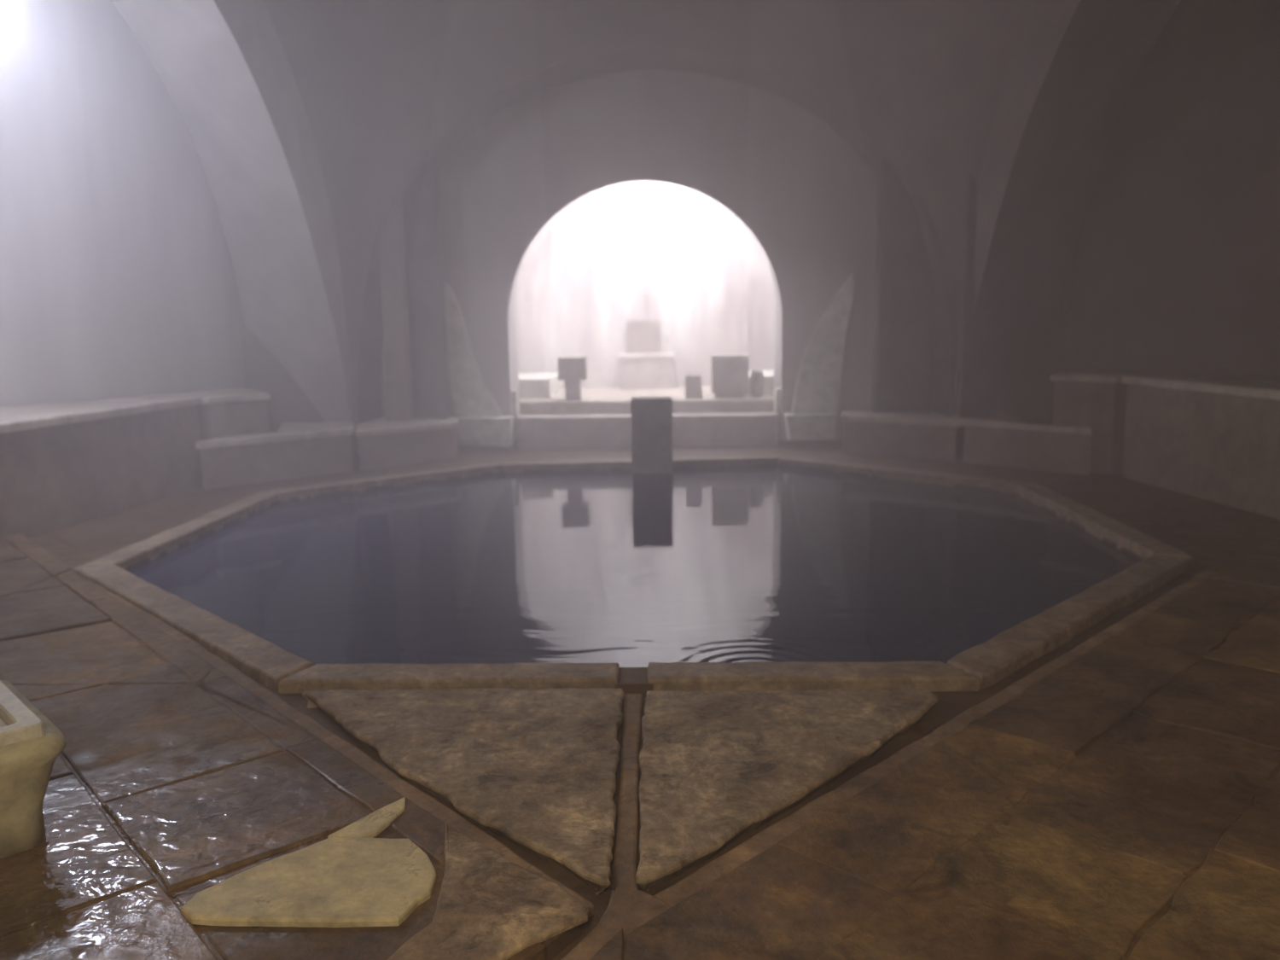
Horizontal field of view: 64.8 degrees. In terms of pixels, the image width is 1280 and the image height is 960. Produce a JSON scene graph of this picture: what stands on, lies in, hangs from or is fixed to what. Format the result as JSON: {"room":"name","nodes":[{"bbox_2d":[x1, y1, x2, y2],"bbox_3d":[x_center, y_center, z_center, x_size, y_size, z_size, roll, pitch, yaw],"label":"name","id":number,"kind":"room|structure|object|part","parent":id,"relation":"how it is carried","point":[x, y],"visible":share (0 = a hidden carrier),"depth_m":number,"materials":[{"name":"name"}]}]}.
{"room":"spa","nodes":[
{"label":"spa","id":0,"kind":"room"},
{"bbox_2d":[0,0,245,407],"bbox_3d":[-4.646,-2.137,6.684,2.627,5.300,9.552,-1,9,1],"label":"wall","id":1,"kind":"structure","parent":0,"point":[118,280],"depth_m":9.12,"materials":[{"name":"paint"}]},
{"bbox_2d":[111,0,354,456],"bbox_3d":[-3.779,-2.131,6.901,1.100,5.000,9.600,-1,9,1],"label":"wall","id":2,"kind":"structure","parent":0,"point":[224,65],"depth_m":9.60,"materials":[{"name":"paint"}]},
{"bbox_2d":[381,69,878,444],"bbox_3d":[0.048,-3.087,12.121,11.000,5.200,0.900,-1,9,1],"label":"wall","id":3,"kind":"structure","parent":0,"point":[808,198],"depth_m":11.62,"materials":[{"name":"paint"}]},
{"bbox_2d":[444,283,513,447],"bbox_3d":[-1.941,-1.352,11.796,0.851,1.918,0.320,-1,9,1],"label":"buttress","id":4,"kind":"object","parent":3,"relation":"attached to","point":[481,421],"visible":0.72,"depth_m":11.82,"materials":[{"name":"stone"}]},
{"bbox_2d":[783,273,855,440],"bbox_3d":[2.095,-1.429,11.736,0.800,1.899,0.320,-1,9,1],"label":"buttress","id":5,"kind":"object","parent":3,"relation":"attached to","point":[815,406],"visible":1,"depth_m":11.76,"materials":[{"name":"stone"}]},
{"bbox_2d":[0,436,1279,959],"bbox_3d":[0.105,0.322,7.436,14.400,0.001,19.800,-1,9,1],"label":"floor","id":6,"kind":"structure","parent":0,"point":[1216,535],"depth_m":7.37,"materials":[{"name":"brown stone"}]},
{"bbox_2d":[0,680,66,858],"bbox_3d":[-2.047,0.837,2.773,0.707,0.351,0.707,-9,12,-44],"label":"stone basin","id":7,"kind":"object","parent":6,"relation":"on","point":[30,743],"visible":1,"depth_m":2.73,"materials":[{"name":"stone"}]},
{"bbox_2d":[0,396,203,540],"bbox_3d":[-4.928,0.024,7.001,1.374,0.840,5.046,0,9,4],"label":"bench","id":8,"kind":"object","parent":6,"relation":"on","point":[63,464],"visible":0.99,"depth_m":7.92,"materials":[{"name":"stone"}]},
{"bbox_3d":[-4.933,-0.357,6.942,1.374,0.070,5.045,0,9,4],"label":"seat","id":9,"kind":"part","parent":8,"relation":"part of","materials":[{"name":"stone"}]},
{"bbox_2d":[133,388,269,441],"bbox_3d":[-4.093,-0.446,9.976,0.947,0.840,1.325,3,9,21],"label":"bench","id":10,"kind":"object","parent":6,"relation":"on","point":[235,411],"visible":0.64,"depth_m":9.66,"materials":[{"name":"stone"}]},
{"bbox_3d":[-4.098,-0.827,9.917,0.947,0.070,1.325,3,9,21],"label":"seat","id":11,"kind":"part","parent":10,"relation":"part of","materials":[{"name":"stone"}]},
{"bbox_2d":[195,422,354,489],"bbox_3d":[-3.459,-0.271,10.067,1.088,0.450,1.880,-1,9,1],"label":"bench","id":12,"kind":"object","parent":6,"relation":"on","point":[298,450],"visible":1,"depth_m":9.73,"materials":[{"name":"stone"}]},
{"bbox_3d":[-3.462,-0.459,10.038,1.088,0.070,1.880,-1,9,1],"label":"seat","id":13,"kind":"part","parent":12,"relation":"part of","materials":[{"name":"stone"}]},
{"bbox_2d":[178,836,439,926],"bbox_3d":[-0.818,1.022,2.590,0.602,0.021,0.397,-1,9,1],"label":"flagstone","id":14,"kind":"object","parent":6,"relation":"on","point":[334,881],"visible":1,"depth_m":2.52,"materials":[{"name":"beige stone"}]},
{"bbox_2d":[329,797,405,837],"bbox_3d":[-0.747,0.977,2.891,0.096,0.015,0.283,5,10,32],"label":"chip","id":15,"kind":"object","parent":6,"relation":"on","point":[372,824],"visible":0.98,"depth_m":2.87,"materials":[{"name":"beige stone"}]},
{"bbox_2d":[354,416,458,470],"bbox_3d":[-2.538,-0.431,11.125,1.035,0.420,1.718,-1,9,1],"label":"bench","id":16,"kind":"object","parent":6,"relation":"on","point":[382,443],"visible":0.92,"depth_m":10.76,"materials":[{"name":"stone"}]},
{"bbox_2d":[378,192,413,420],"bbox_3d":[-2.732,-2.871,11.034,0.252,4.434,0.220,-1,9,1],"label":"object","id":17,"kind":"object","parent":16,"relation":"on","point":[392,252],"visible":0.57,"depth_m":11.11,"materials":[{"name":"grey stone"}]},
{"bbox_3d":[-2.540,-0.604,11.098,1.035,0.070,1.718,-1,9,1],"label":"seat","id":18,"kind":"part","parent":16,"relation":"part of","materials":[{"name":"stone"}]},
{"bbox_2d":[401,151,450,418],"bbox_3d":[-2.435,-2.947,11.272,0.404,4.505,0.220,-1,9,1],"label":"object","id":19,"kind":"object","parent":16,"relation":"on","point":[421,207],"visible":0.62,"depth_m":11.31,"materials":[{"name":"grey stone"}]},
{"bbox_2d":[302,687,622,895],"bbox_3d":[-0.696,0.950,3.263,1.264,0.064,1.397,-1,9,1],"label":"slab","id":20,"kind":"object","parent":6,"relation":"on","point":[535,768],"visible":1,"depth_m":3.33,"materials":[{"name":"brown stone"}]},
{"bbox_2d":[385,823,589,959],"bbox_3d":[-0.350,1.026,2.533,0.459,0.018,0.654,-1,9,1],"label":"flagstone","id":21,"kind":"object","parent":6,"relation":"on","point":[487,906],"visible":1,"depth_m":2.42,"materials":[{"name":"stone"}]},
{"bbox_2d":[74,454,1194,693],"bbox_3d":[0.021,0.717,7.446,6.777,0.910,6.824,-1,9,1],"label":"pool","id":22,"kind":"object","parent":6,"relation":"in","point":[749,573],"visible":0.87,"depth_m":5.93,"materials":[{"name":"blue liquid"}]},
{"bbox_3d":[-0.021,0.859,4.135,0.154,0.120,0.202,-1,9,1],"label":"spill sill","id":23,"kind":"part","parent":22,"relation":"part of","materials":[{"name":"brown stone"}]},
{"bbox_2d":[631,396,672,473],"bbox_3d":[0.125,-0.047,10.212,0.404,1.572,0.300,-1,9,1],"label":"stone pillar","id":24,"kind":"structure","parent":22,"relation":"in","point":[651,416],"depth_m":10.00,"materials":[{"name":"grey stone"}]},
{"bbox_2d":[516,385,775,417],"bbox_3d":[0.094,-0.936,13.850,3.920,0.519,2.900,-1,9,1],"label":"platform","id":25,"kind":"structure","parent":6,"relation":"on","point":[594,400],"depth_m":12.40,"materials":[{"name":"grey stone"}]},
{"bbox_2d":[517,372,563,398],"bbox_3d":[-1.527,-1.335,14.081,0.720,0.240,2.000,-1,9,1],"label":"stone block","id":26,"kind":"object","parent":25,"relation":"on","point":[537,385],"visible":0.57,"depth_m":13.11,"materials":[{"name":"stone"}]},
{"bbox_2d":[557,356,587,400],"bbox_3d":[-0.846,-1.280,12.715,0.344,0.531,0.344,-1,9,1],"label":"stand","id":27,"kind":"object","parent":25,"relation":"on","point":[571,369],"visible":1,"depth_m":12.54,"materials":[{"name":"stone"}]},
{"bbox_2d":[557,356,587,380],"bbox_3d":[-0.847,-1.406,12.695,0.344,0.276,0.344,-1,9,1],"label":"basin","id":28,"kind":"object","parent":27,"relation":"in","point":[569,368],"depth_m":12.53,"materials":[{"name":"stone"}]},
{"bbox_2d":[618,294,674,389],"bbox_3d":[0.092,-2.046,14.852,0.802,1.369,0.640,-1,9,1],"label":"pedestal","id":29,"kind":"object","parent":25,"relation":"on","point":[643,366],"visible":1,"depth_m":14.65,"materials":[{"name":"white stone"}]},
{"bbox_3d":[0.102,-2.696,14.954,0.060,0.115,0.240,-1,9,1],"label":"spout","id":30,"kind":"part","parent":29,"relation":"part of","materials":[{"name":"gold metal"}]},
{"bbox_3d":[0.365,-1.988,14.842,0.100,0.235,0.150,-1,9,1],"label":"post","id":31,"kind":"part","parent":29,"relation":"part of","materials":[{"name":"stone"}]},
{"bbox_2d":[685,374,702,398],"bbox_3d":[0.677,-1.184,12.762,0.214,0.290,0.200,-1,9,1],"label":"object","id":32,"kind":"object","parent":25,"relation":"on","point":[693,382],"visible":1,"depth_m":12.67,"materials":[{"name":"grey stone"}]},
{"bbox_2d":[709,354,749,398],"bbox_3d":[1.137,-1.319,12.786,0.471,0.536,0.340,-1,9,1],"label":"stone block","id":33,"kind":"object","parent":25,"relation":"on","point":[729,372],"visible":1,"depth_m":12.63,"materials":[{"name":"stone"}]},
{"bbox_2d":[750,370,763,397],"bbox_3d":[1.484,-1.224,12.797,0.171,0.337,0.171,-1,9,1],"label":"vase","id":34,"kind":"object","parent":25,"relation":"on","point":[756,377],"visible":1,"depth_m":12.73,"materials":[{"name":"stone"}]},
{"bbox_2d":[744,369,773,395],"bbox_3d":[1.712,-1.369,14.036,0.720,0.240,2.000,-1,9,1],"label":"bench","id":35,"kind":"object","parent":25,"relation":"on","point":[768,375],"visible":0.21,"depth_m":13.06,"materials":[{"name":"stone"}]},
{"bbox_2d":[515,412,777,448],"bbox_3d":[0.080,-0.601,12.181,3.100,0.367,0.460,-1,9,1],"label":"stone step","id":36,"kind":"structure","parent":6,"relation":"on","point":[721,429],"depth_m":11.96,"materials":[{"name":"grey stone"}]},
{"bbox_2d":[511,390,519,416],"bbox_3d":[-1.517,-0.925,12.221,0.080,0.300,0.200,-1,9,1],"label":"stone","id":37,"kind":"object","parent":36,"relation":"on","point":[514,397],"visible":0.93,"depth_m":12.13,"materials":[{"name":"grey stone"}]},
{"bbox_2d":[773,387,780,413],"bbox_3d":[1.672,-0.959,12.178,0.080,0.300,0.200,-1,9,1],"label":"stone","id":38,"kind":"object","parent":36,"relation":"on","point":[777,391],"visible":0.86,"depth_m":12.09,"materials":[{"name":"grey stone"}]},
{"bbox_2d":[90,570,1216,959],"bbox_3d":[0.004,0.840,4.016,6.517,0.053,3.710,-1,9,1],"label":"drainage channel","id":39,"kind":"object","parent":6,"relation":"on","point":[630,908],"visible":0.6,"depth_m":3.07,"materials":[{"name":"brown stone"}]},
{"bbox_2d":[637,688,938,893],"bbox_3d":[0.554,0.938,3.236,1.122,0.064,1.340,-1,9,1],"label":"slab","id":40,"kind":"object","parent":6,"relation":"on","point":[718,767],"visible":1,"depth_m":3.31,"materials":[{"name":"brown stone"}]},
{"bbox_2d":[840,409,960,461],"bbox_3d":[2.773,-0.510,11.127,1.114,0.440,1.568,-1,9,1],"label":"bench","id":41,"kind":"object","parent":6,"relation":"on","point":[931,435],"visible":0.91,"depth_m":10.79,"materials":[{"name":"stone"}]},
{"bbox_3d":[2.771,-0.692,11.099,1.114,0.070,1.568,-1,9,1],"label":"seat","id":42,"kind":"part","parent":41,"relation":"part of","materials":[{"name":"stone"}]},
{"bbox_2d":[872,157,932,412],"bbox_3d":[2.915,-2.927,11.059,0.592,4.355,0.220,-1,9,1],"label":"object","id":43,"kind":"object","parent":41,"relation":"on","point":[904,278],"visible":0.62,"depth_m":11.12,"materials":[{"name":"grey stone"}]},
{"bbox_2d":[952,414,1092,475],"bbox_3d":[3.709,-0.373,10.135,0.751,0.450,1.633,-2,9,-9],"label":"bench","id":44,"kind":"object","parent":6,"relation":"on","point":[1002,440],"visible":0.91,"depth_m":9.89,"materials":[{"name":"stone"}]},
{"bbox_2d":[954,173,1000,417],"bbox_3d":[3.512,-2.707,10.327,0.376,4.109,0.220,-1,9,1],"label":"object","id":45,"kind":"object","parent":44,"relation":"on","point":[978,339],"visible":0.43,"depth_m":10.43,"materials":[{"name":"grey stone"}]},
{"bbox_3d":[3.702,-0.562,10.110,0.748,0.070,1.621,-2,9,-9],"label":"seat","id":46,"kind":"part","parent":44,"relation":"part of","materials":[{"name":"stone"}]},
{"bbox_2d":[1049,370,1183,474],"bbox_3d":[4.424,-0.565,9.744,0.880,0.930,1.153,-4,9,-18],"label":"bench","id":47,"kind":"object","parent":6,"relation":"on","point":[1095,399],"visible":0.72,"depth_m":9.48,"materials":[{"name":"stone"}]},
{"bbox_3d":[4.419,-0.990,9.678,0.880,0.070,1.153,-4,9,-18],"label":"seat","id":48,"kind":"part","parent":47,"relation":"part of","materials":[{"name":"stone"}]},
{"bbox_2d":[1122,375,1279,519],"bbox_3d":[5.145,-0.124,6.829,1.297,0.930,4.985,-1,9,-2],"label":"bench","id":49,"kind":"object","parent":6,"relation":"on","point":[1216,439],"visible":1,"depth_m":8.08,"materials":[{"name":"stone"}]},
{"bbox_3d":[5.139,-0.549,6.763,1.297,0.070,4.985,-1,9,-2],"label":"seat","id":50,"kind":"part","parent":49,"relation":"part of","materials":[{"name":"stone"}]},
{"bbox_2d":[516,180,774,387],"bbox_3d":[0.123,-3.200,15.138,4.700,4.700,0.300,-1,9,1],"label":"wall","id":51,"kind":"structure","parent":0,"point":[706,279],"depth_m":15.03,"materials":[{"name":"paint"}]},
{"bbox_2d":[262,0,1032,339],"bbox_3d":[0.061,-3.110,6.906,6.640,4.836,7.440,-1,9,1],"label":"ceiling","id":52,"kind":"structure","parent":0,"point":[378,82],"depth_m":10.07,"materials":[{"name":"grey paint"}]},
{"bbox_2d":[238,49,1069,456],"bbox_3d":[0.121,-2.943,11.181,11.000,5.200,1.000,-1,9,1],"label":"wall","id":53,"kind":"structure","parent":0,"point":[1027,395],"depth_m":10.98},
{"bbox_2d":[972,0,1180,394],"bbox_3d":[3.920,-2.213,6.796,1.100,5.000,9.600,-1,9,1],"label":"wall","id":54,"kind":"structure","parent":0,"point":[1073,66],"depth_m":9.41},
{"bbox_2d":[1064,0,1279,378],"bbox_3d":[4.780,-2.237,6.555,2.627,5.300,9.552,-1,9,1],"label":"wall","id":55,"kind":"structure","parent":0,"point":[1176,266],"depth_m":9.17,"materials":[{"name":"grey paint"}]}
]}

